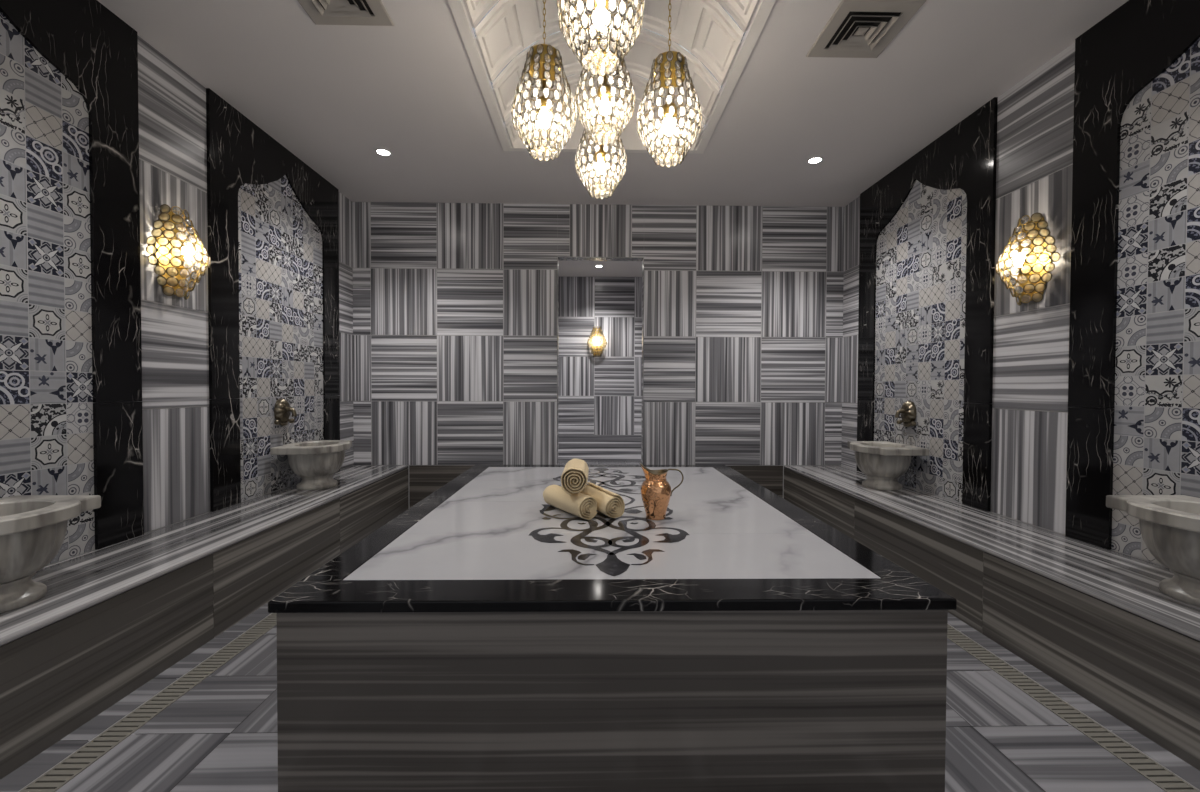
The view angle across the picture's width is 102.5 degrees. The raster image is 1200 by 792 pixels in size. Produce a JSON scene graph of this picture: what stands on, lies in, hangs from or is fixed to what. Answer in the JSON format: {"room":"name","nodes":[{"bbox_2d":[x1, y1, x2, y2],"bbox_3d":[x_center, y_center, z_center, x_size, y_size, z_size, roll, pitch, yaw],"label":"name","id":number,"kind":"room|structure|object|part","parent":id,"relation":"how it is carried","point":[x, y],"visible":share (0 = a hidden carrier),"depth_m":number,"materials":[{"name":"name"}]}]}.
{"room":"spa","nodes":[
{"label":"spa","id":0,"kind":"room"},
{"bbox_2d":[47,36,353,565],"bbox_3d":[-2.619,-0.340,1.796,0.123,3.401,6.895,0,1,-1],"label":"wall","id":1,"kind":"structure","parent":0,"point":[171,103],"depth_m":2.93,"materials":[{"name":"grey stone"}]},
{"bbox_2d":[0,0,143,564],"bbox_3d":[-2.550,-0.600,1.873,0.022,2.783,1.606,0,1,-1],"label":"wall panel","id":2,"kind":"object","parent":1,"relation":"attached to","point":[70,269],"depth_m":2.33,"materials":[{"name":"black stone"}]},
{"bbox_3d":[-2.555,-0.497,1.877,0.001,2.577,1.100,0,1,-1],"label":"tile panel","id":3,"kind":"part","parent":2,"relation":"part of","materials":[{"name":"tile"}]},
{"bbox_2d":[146,204,210,299],"bbox_3d":[-2.485,-0.858,2.894,0.187,0.536,0.354,0,1,1],"label":"wall sconce","id":4,"kind":"object","parent":1,"relation":"attached to","point":[173,256],"visible":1,"depth_m":2.87,"materials":[{"name":"gold glass"}]},
{"bbox_2d":[173,246,194,269],"bbox_3d":[-2.508,-0.831,2.897,0.119,0.141,0.062,0,1,-1],"label":"bulb","id":5,"kind":"object","parent":4,"relation":"attached to","point":[174,249],"depth_m":2.90,"materials":[{"name":"white glass"}]},
{"bbox_2d":[206,88,339,511],"bbox_3d":[-2.587,-0.636,3.979,0.022,2.783,1.611,0,1,-1],"label":"trim","id":6,"kind":"structure","parent":1,"relation":"attached to","point":[273,220],"depth_m":3.69,"materials":[{"name":"black stone"}]},
{"bbox_3d":[-2.592,-0.533,3.973,0.001,2.577,1.096,0,1,-1],"label":"tile panel","id":7,"kind":"part","parent":6,"relation":"part of","materials":[{"name":"tile"}]},
{"bbox_2d":[274,398,296,425],"bbox_3d":[-2.526,0.130,3.904,0.131,0.225,0.226,0,1,-1],"label":"spout","id":8,"kind":"object","parent":1,"relation":"attached to","point":[282,409],"visible":1,"depth_m":3.87,"materials":[{"name":"gold metal"}]},
{"bbox_3d":[-2.565,0.203,3.828,0.042,0.051,0.077,0,1,-31],"label":"handle","id":9,"kind":"part","parent":8,"relation":"part of","materials":[{"name":"gold metal"}]},
{"bbox_2d":[352,202,843,507],"bbox_3d":[-0.001,-0.390,5.218,5.438,3.401,0.143,0,1,-1],"label":"wall","id":10,"kind":"structure","parent":0,"point":[456,305],"depth_m":5.14,"materials":[{"name":"grey stone"}]},
{"bbox_2d":[0,461,1199,791],"bbox_3d":[0.024,1.310,3.524,5.438,0.140,10.200,0,1,-1],"label":"floor","id":11,"kind":"structure","parent":0,"point":[220,735],"depth_m":1.78,"materials":[{"name":"stone"}]},
{"bbox_2d":[19,613,276,791],"bbox_3d":[-1.831,1.249,3.013,0.112,0.014,4.245,0,1,-1],"label":"drain grate","id":12,"kind":"object","parent":11,"relation":"in","point":[70,767],"visible":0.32,"depth_m":1.90,"materials":[{"name":"grey metal"}]},
{"bbox_2d":[0,465,408,779],"bbox_3d":[-2.269,1.029,1.754,0.584,0.468,6.751,0,1,-1],"label":"stone bench","id":13,"kind":"object","parent":11,"relation":"on","point":[110,620],"visible":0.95,"depth_m":2.24,"materials":[{"name":"stone"}]},
{"bbox_2d":[0,495,100,612],"bbox_3d":[-2.320,0.614,1.820,0.464,0.357,0.556,0,1,-1],"label":"basin","id":14,"kind":"object","parent":13,"relation":"on","point":[33,528],"visible":1,"depth_m":1.83,"materials":[{"name":"grey stone"}]},
{"bbox_3d":[-2.320,0.592,1.820,0.408,0.209,0.415,0,1,-1],"label":"bowl","id":15,"kind":"part","parent":14,"relation":"part of","materials":[{"name":"beige stone"}]},
{"bbox_3d":[-2.268,0.810,1.750,0.584,0.030,6.751,0,1,-1],"label":"seat","id":16,"kind":"part","parent":13,"relation":"part of","materials":[{"name":"stone"}]},
{"bbox_2d":[270,440,351,489],"bbox_3d":[-2.359,0.576,4.020,0.464,0.357,0.556,0,1,-1],"label":"basin","id":17,"kind":"object","parent":13,"relation":"on","point":[316,462],"visible":1,"depth_m":3.88,"materials":[{"name":"white stone"}]},
{"bbox_3d":[-2.359,0.554,4.019,0.408,0.209,0.415,0,1,-1],"label":"bowl","id":18,"kind":"part","parent":17,"relation":"part of","materials":[{"name":"beige stone"}]},
{"bbox_2d":[268,465,956,791],"bbox_3d":[0.028,0.931,2.819,2.152,0.641,2.640,0,1,-1],"label":"platform","id":19,"kind":"object","parent":11,"relation":"on","point":[490,635],"visible":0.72,"depth_m":1.53,"materials":[{"name":"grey stone"}]},
{"bbox_2d":[543,485,597,519],"bbox_3d":[-0.162,0.559,2.545,0.115,0.118,0.395,0,1,-35],"label":"rolled towel","id":20,"kind":"object","parent":19,"relation":"on","point":[581,505],"visible":0.98,"depth_m":2.45,"materials":[{"name":"beige fabric"}]},
{"bbox_2d":[561,459,588,494],"bbox_3d":[-0.130,0.427,2.565,0.138,0.143,0.370,0,1,-1],"label":"rolled towel","id":21,"kind":"object","parent":20,"relation":"on","point":[574,477],"visible":1,"depth_m":2.41,"materials":[{"name":"beige fabric"}]},
{"bbox_2d":[579,482,624,517],"bbox_3d":[0.002,0.549,2.566,0.115,0.122,0.382,0,1,-25],"label":"rolled towel","id":22,"kind":"object","parent":19,"relation":"on","point":[611,504],"visible":0.82,"depth_m":2.43,"materials":[{"name":"beige fabric"}]},
{"bbox_2d":[639,463,683,519],"bbox_3d":[0.301,0.479,2.433,0.199,0.280,0.155,1,1,31],"label":"jug","id":23,"kind":"object","parent":19,"relation":"on","point":[656,492],"visible":1,"depth_m":2.40,"materials":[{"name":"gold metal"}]},
{"bbox_3d":[0.382,0.438,2.445,0.085,0.139,0.008,0,1,-1],"label":"handle","id":24,"kind":"part","parent":23,"relation":"part of","materials":[{"name":"gold metal"}]},
{"bbox_2d":[784,466,1199,770],"bbox_3d":[2.355,1.043,1.835,0.631,0.468,6.751,0,1,-1],"label":"stone bench","id":25,"kind":"object","parent":11,"relation":"on","point":[1097,621],"visible":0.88,"depth_m":2.27,"materials":[{"name":"stone"}]},
{"bbox_2d":[847,441,928,489],"bbox_3d":[2.393,0.591,4.083,0.464,0.357,0.556,0,1,-1],"label":"basin","id":26,"kind":"object","parent":25,"relation":"on","point":[883,463],"visible":1,"depth_m":3.95,"materials":[{"name":"white stone"}]},
{"bbox_3d":[2.393,0.569,4.083,0.408,0.209,0.415,0,1,-1],"label":"bowl","id":27,"kind":"part","parent":26,"relation":"part of","materials":[{"name":"beige stone"}]},
{"bbox_3d":[2.356,0.824,1.832,0.631,0.030,6.751,0,1,-1],"label":"seat","id":28,"kind":"part","parent":25,"relation":"part of","materials":[{"name":"stone"}]},
{"bbox_2d":[1106,495,1199,606],"bbox_3d":[2.431,0.629,1.894,0.464,0.357,0.556,0,1,-1],"label":"basin","id":29,"kind":"object","parent":25,"relation":"on","point":[1169,524],"visible":1,"depth_m":1.91,"materials":[{"name":"grey stone"}]},
{"bbox_3d":[2.431,0.607,1.894,0.408,0.209,0.415,0,1,-1],"label":"bowl","id":30,"kind":"part","parent":29,"relation":"part of","materials":[{"name":"beige stone"}]},
{"bbox_2d":[947,624,1199,791],"bbox_3d":[1.862,1.261,3.078,0.112,0.014,4.245,0,1,-1],"label":"drain grate","id":31,"kind":"object","parent":11,"relation":"in","point":[1150,769],"visible":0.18,"depth_m":1.89,"materials":[{"name":"grey metal"}]},
{"bbox_2d":[558,276,641,464],"bbox_3d":[-0.049,-0.447,8.543,4.000,3.401,0.103,0,1,-1],"label":"wall","id":32,"kind":"structure","parent":0,"point":[600,398],"depth_m":8.49,"materials":[{"name":"grey stone"}]},
{"bbox_2d":[587,326,606,356],"bbox_3d":[-0.054,-0.950,8.393,0.354,0.536,0.187,0,1,1],"label":"wall sconce","id":33,"kind":"object","parent":32,"relation":"attached to","point":[596,340],"visible":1,"depth_m":8.42,"materials":[{"name":"gold glass"}]},
{"bbox_2d":[97,0,1128,276],"bbox_3d":[0.036,-2.254,3.463,5.438,0.514,10.200,0,1,-1],"label":"ceiling","id":34,"kind":"structure","parent":0,"point":[418,89],"depth_m":3.17,"materials":[{"name":"white paint"}]},
{"bbox_2d":[297,0,393,25],"bbox_3d":[-1.314,-1.984,2.381,0.420,0.024,0.420,0,1,-1],"label":"ceiling vent","id":35,"kind":"object","parent":34,"relation":"in","point":[321,12],"visible":1,"depth_m":2.49,"materials":[{"name":"metal"}]},
{"bbox_2d":[375,149,391,155],"bbox_3d":[-1.798,-2.022,3.998,0.124,0.008,0.124,0,1,-1],"label":"recessed light","id":36,"kind":"object","parent":34,"relation":"in","point":[383,152],"visible":1,"depth_m":4.00,"materials":[{"name":"white"}]},
{"bbox_2d":[511,0,576,160],"bbox_3d":[-0.285,-1.779,2.465,0.334,1.077,0.334,0,1,-1],"label":"crystal pendant","id":37,"kind":"object","parent":34,"relation":"hanging from","point":[543,63],"visible":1,"depth_m":2.41,"materials":[{"name":"clear glass"}]},
{"bbox_2d":[536,63,551,128],"bbox_3d":[-0.286,-1.550,2.469,0.084,0.347,0.084,0,1,-1],"label":"bulb","id":38,"kind":"object","parent":37,"relation":"attached to","point":[549,104],"depth_m":2.45,"materials":[{"name":"white glass"}]},
{"bbox_3d":[-0.286,-1.514,2.470,0.316,0.450,0.316,0,1,-1],"label":"frame","id":39,"kind":"part","parent":37,"relation":"part of","materials":[{"name":"gold metal"}]},
{"bbox_3d":[-0.284,-2.029,2.461,0.013,0.529,0.013,1,1,44],"label":"chain","id":40,"kind":"part","parent":37,"relation":"part of","materials":[{"name":"gold metal"}]},
{"bbox_2d":[557,0,644,76],"bbox_3d":[0.004,-1.823,1.839,0.333,1.099,0.333,0,1,-1],"label":"crystal pendant","id":41,"kind":"object","parent":34,"relation":"hanging from","point":[602,8],"visible":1,"depth_m":1.82,"materials":[{"name":"clear glass"}]},
{"bbox_2d":[590,0,611,30],"bbox_3d":[0.003,-1.583,1.843,0.084,0.347,0.084,0,1,-1],"label":"bulb","id":42,"kind":"object","parent":41,"relation":"attached to","point":[596,17],"depth_m":1.83,"materials":[{"name":"white glass"}]},
{"bbox_2d":[575,21,626,198],"bbox_3d":[0.007,-1.845,3.089,0.334,1.100,0.332,1,1,35],"label":"crystal pendant","id":43,"kind":"object","parent":34,"relation":"hanging from","point":[600,154],"visible":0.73,"depth_m":3.05,"materials":[{"name":"glass"}]},
{"bbox_3d":[0.006,-1.568,3.094,0.316,0.450,0.316,0,1,-1],"label":"frame","id":44,"kind":"part","parent":43,"relation":"part of","materials":[{"name":"gold metal"}]},
{"bbox_2d":[594,125,606,173],"bbox_3d":[0.006,-1.605,3.093,0.084,0.347,0.084,0,1,-1],"label":"bulb","id":45,"kind":"object","parent":43,"relation":"attached to","point":[601,165],"depth_m":3.07,"materials":[{"name":"white glass"}]},
{"bbox_2d":[574,29,635,145],"bbox_3d":[0.028,-1.897,2.629,0.336,0.981,0.335,0,1,-1],"label":"crystal pendant","id":46,"kind":"object","parent":34,"relation":"hanging from","point":[604,93],"visible":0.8,"depth_m":2.59,"materials":[{"name":"clear glass"}]},
{"bbox_2d":[597,52,612,114],"bbox_3d":[0.027,-1.717,2.632,0.084,0.347,0.084,0,1,-1],"label":"bulb","id":47,"kind":"object","parent":46,"relation":"attached to","point":[602,90],"depth_m":2.61,"materials":[{"name":"white glass"}]},
{"bbox_3d":[0.057,-2.002,2.467,1.643,0.042,3.000,0,1,-1],"label":"recess frame","id":48,"kind":"part","parent":34,"relation":"part of","materials":[{"name":"white paint"}]},
{"bbox_2d":[636,0,701,167],"bbox_3d":[0.358,-1.772,2.477,0.334,1.118,0.333,0,1,16],"label":"crystal pendant","id":49,"kind":"object","parent":34,"relation":"hanging from","point":[669,69],"visible":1,"depth_m":2.42,"materials":[{"name":"clear glass"}]},
{"bbox_2d":[661,70,676,134],"bbox_3d":[0.357,-1.523,2.481,0.084,0.347,0.084,0,1,-1],"label":"bulb","id":50,"kind":"object","parent":49,"relation":"attached to","point":[671,109],"depth_m":2.46,"materials":[{"name":"white glass"}]},
{"bbox_3d":[0.357,-1.487,2.481,0.316,0.450,0.316,0,1,-1],"label":"frame","id":51,"kind":"part","parent":49,"relation":"part of","materials":[{"name":"gold metal"}]},
{"bbox_3d":[0.359,-2.022,2.472,0.013,0.569,0.013,1,1,44],"label":"chain","id":52,"kind":"part","parent":49,"relation":"part of","materials":[{"name":"gold metal"}]},
{"bbox_2d":[807,157,822,163],"bbox_3d":[1.836,-2.012,4.112,0.124,0.008,0.124,0,1,-1],"label":"recessed light","id":53,"kind":"object","parent":34,"relation":"in","point":[814,160],"visible":1,"depth_m":4.11,"materials":[{"name":"white"}]},
{"bbox_2d":[806,0,925,57],"bbox_3d":[1.422,-1.979,2.620,0.420,0.024,0.420,0,1,-1],"label":"ceiling vent","id":54,"kind":"object","parent":34,"relation":"in","point":[856,28],"visible":1,"depth_m":2.59,"materials":[{"name":"metal"}]},
{"bbox_3d":[1.422,-1.978,2.620,0.055,0.014,0.055,0,1,-1],"label":"plate","id":55,"kind":"part","parent":54,"relation":"part of","materials":[{"name":"paint"}]},
{"bbox_2d":[841,42,1164,566],"bbox_3d":[2.736,-0.324,1.891,0.123,3.401,6.895,0,1,-1],"label":"wall","id":56,"kind":"structure","parent":0,"point":[1035,116],"depth_m":2.97,"materials":[{"name":"grey stone"}]},
{"bbox_2d":[895,400,916,426],"bbox_3d":[2.564,0.149,4.079,0.131,0.225,0.226,0,1,-1],"label":"spout","id":57,"kind":"object","parent":56,"relation":"attached to","point":[908,412],"visible":1,"depth_m":4.05,"materials":[{"name":"gold metal"}]},
{"bbox_3d":[2.605,0.223,4.004,0.042,0.051,0.077,1,1,29],"label":"handle","id":58,"kind":"part","parent":57,"relation":"part of","materials":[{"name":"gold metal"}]},
{"bbox_2d":[857,97,997,511],"bbox_3d":[2.629,-0.620,4.048,0.022,2.783,1.613,0,1,-1],"label":"wall panel","id":59,"kind":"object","parent":56,"relation":"attached to","point":[927,235],"depth_m":3.77,"materials":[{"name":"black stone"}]},
{"bbox_3d":[2.634,-0.516,4.029,0.001,2.577,1.124,0,1,-1],"label":"tile panel","id":60,"kind":"part","parent":59,"relation":"part of","materials":[{"name":"tile"}]},
{"bbox_2d":[995,213,1060,305],"bbox_3d":[2.567,-0.832,2.950,0.187,0.536,0.354,0,1,1],"label":"wall sconce","id":61,"kind":"object","parent":56,"relation":"attached to","point":[1032,262],"visible":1,"depth_m":2.92,"materials":[{"name":"gold glass"}]},
{"bbox_2d":[1012,253,1032,275],"bbox_3d":[2.590,-0.804,2.948,0.119,0.141,0.062,0,1,-1],"label":"bulb","id":62,"kind":"object","parent":61,"relation":"attached to","point":[1031,256],"depth_m":2.95,"materials":[{"name":"white glass"}]},
{"bbox_2d":[1065,0,1199,565],"bbox_3d":[2.666,-0.583,1.919,0.022,2.783,1.573,0,1,-1],"label":"wall panel","id":63,"kind":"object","parent":56,"relation":"attached to","point":[1134,328],"depth_m":2.40,"materials":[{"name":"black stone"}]},
{"bbox_3d":[2.671,-0.480,1.924,0.001,2.577,1.110,0,1,-1],"label":"tile panel","id":64,"kind":"part","parent":63,"relation":"part of","materials":[{"name":"tile"}]}
]}

